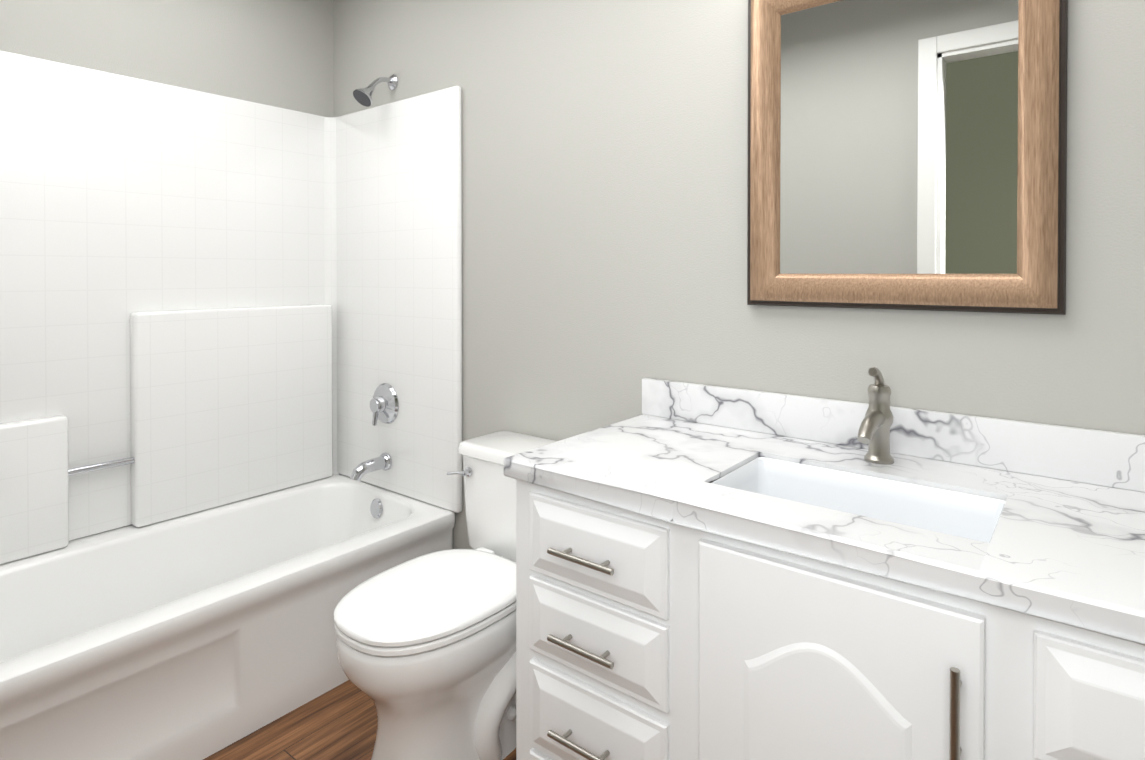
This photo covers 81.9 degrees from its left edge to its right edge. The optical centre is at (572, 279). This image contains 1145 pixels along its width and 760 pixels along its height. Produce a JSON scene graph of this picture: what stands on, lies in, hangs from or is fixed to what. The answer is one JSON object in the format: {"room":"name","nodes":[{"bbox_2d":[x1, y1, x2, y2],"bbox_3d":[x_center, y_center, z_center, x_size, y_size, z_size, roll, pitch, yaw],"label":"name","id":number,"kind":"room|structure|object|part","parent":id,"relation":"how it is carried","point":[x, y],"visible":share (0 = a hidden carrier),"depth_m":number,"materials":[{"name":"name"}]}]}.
{"room":"bathroom","nodes":[
{"label":"bathroom","id":0,"kind":"room"},
{"bbox_2d":[0,0,333,116],"bbox_3d":[-1.633,-0.146,2.130,0.100,2.740,1.850,0,1,38],"label":"wall","id":1,"kind":"structure","parent":0,"point":[278,53],"depth_m":2.40,"materials":[{"name":"grey paint"}]},
{"bbox_2d":[203,680,515,759],"bbox_3d":[-0.385,1.290,0.456,4.150,0.100,3.150,0,1,38],"label":"floor","id":2,"kind":"structure","parent":0,"point":[339,722],"depth_m":1.78,"materials":[{"name":"brown wood"}]},
{"bbox_2d":[0,50,461,759],"bbox_3d":[-1.172,0.218,1.978,0.809,2.015,1.518,0,1,38],"label":"shower","id":3,"kind":"object","parent":2,"relation":"on","point":[230,386],"visible":1,"depth_m":2.23,"materials":[{"name":"white plastic"}]},
{"bbox_2d":[0,474,454,759],"bbox_3d":[-1.183,1.025,1.993,0.782,0.400,1.517,0,1,38],"label":"tub","id":4,"kind":"object","parent":3,"relation":"in","point":[184,635],"depth_m":1.88,"materials":[{"name":"white"}]},
{"bbox_3d":[-0.782,-0.673,2.452,0.075,0.050,0.059,0,1,38],"label":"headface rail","id":5,"kind":"part","parent":3,"relation":"part of","materials":[{"name":"grey metal"}]},
{"bbox_2d":[334,431,556,759],"bbox_3d":[-0.280,0.865,1.774,0.457,0.726,0.732,0,1,38],"label":"toilet","id":6,"kind":"object","parent":2,"relation":"on","point":[426,648],"visible":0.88,"depth_m":1.60,"materials":[{"name":"white ceramic"}]},
{"bbox_3d":[-0.346,0.804,1.686,0.378,0.048,0.513,0,1,38],"label":"seat","id":7,"kind":"part","parent":6,"relation":"part of","materials":[{"name":"white plastic"}]},
{"bbox_3d":[-0.338,1.037,1.698,0.380,0.414,0.538,0,1,38],"label":"bowl","id":8,"kind":"part","parent":6,"relation":"part of","materials":[{"name":"white ceramic"}]},
{"bbox_3d":[-0.343,0.582,1.996,0.080,0.031,0.032,0,1,38],"label":"lever","id":9,"kind":"part","parent":6,"relation":"part of","materials":[{"name":"silver metal"}]},
{"bbox_3d":[-0.156,0.863,1.927,0.452,0.726,0.337,0,1,38],"label":"tank","id":10,"kind":"part","parent":6,"relation":"part of","materials":[{"name":"white ceramic"}]},
{"bbox_2d":[504,471,1144,759],"bbox_3d":[0.599,0.829,1.161,1.445,0.809,0.610,0,1,38],"label":"bathroom vanity","id":11,"kind":"object","parent":2,"relation":"on","point":[712,573],"depth_m":1.05,"materials":[{"name":"white paint"}]},
{"bbox_2d":[504,411,1144,638],"bbox_3d":[0.607,0.403,1.172,1.483,0.049,0.578,0,1,38],"label":"countertop","id":12,"kind":"structure","parent":11,"relation":"on","point":[1060,545],"depth_m":1.13,"materials":[{"name":"white stone"}]},
{"bbox_2d":[736,459,983,526],"bbox_3d":[0.510,0.478,1.210,0.457,0.170,0.263,0,1,38],"label":"sink","id":13,"kind":"object","parent":12,"relation":"in","point":[946,506],"depth_m":1.31,"materials":[{"name":"white ceramic"}]},
{"bbox_2d":[852,367,899,462],"bbox_3d":[0.614,0.280,1.347,0.057,0.201,0.154,0,1,38],"label":"faucet","id":14,"kind":"object","parent":12,"relation":"on","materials":[{"name":"silver metal"}]},
{"bbox_2d":[334,0,1144,548],"bbox_3d":[0.208,0.006,1.919,3.250,2.440,0.100,0,1,38],"label":"wall","id":15,"kind":"structure","parent":0,"point":[604,208],"depth_m":1.82,"materials":[{"name":"grey paint"}]},
{"bbox_2d":[642,378,1144,490],"bbox_3d":[0.780,0.331,1.390,1.483,0.099,0.019,0,1,38],"label":"backsplash","id":16,"kind":"structure","parent":15,"relation":"attached to","point":[1100,456],"depth_m":1.38,"materials":[{"name":"white stone"}]},
{"bbox_2d":[747,0,1067,314],"bbox_3d":[0.688,-0.326,1.448,0.636,0.783,0.036,0,1,38],"label":"mirror","id":17,"kind":"object","parent":15,"relation":"attached to","point":[907,154],"visible":0.96,"depth_m":1.43,"materials":[{"name":"brown wood"}]},
{"bbox_2d":[780,0,1018,273],"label":"mirror glass","id":18,"kind":"object","parent":17,"relation":"attached to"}
]}

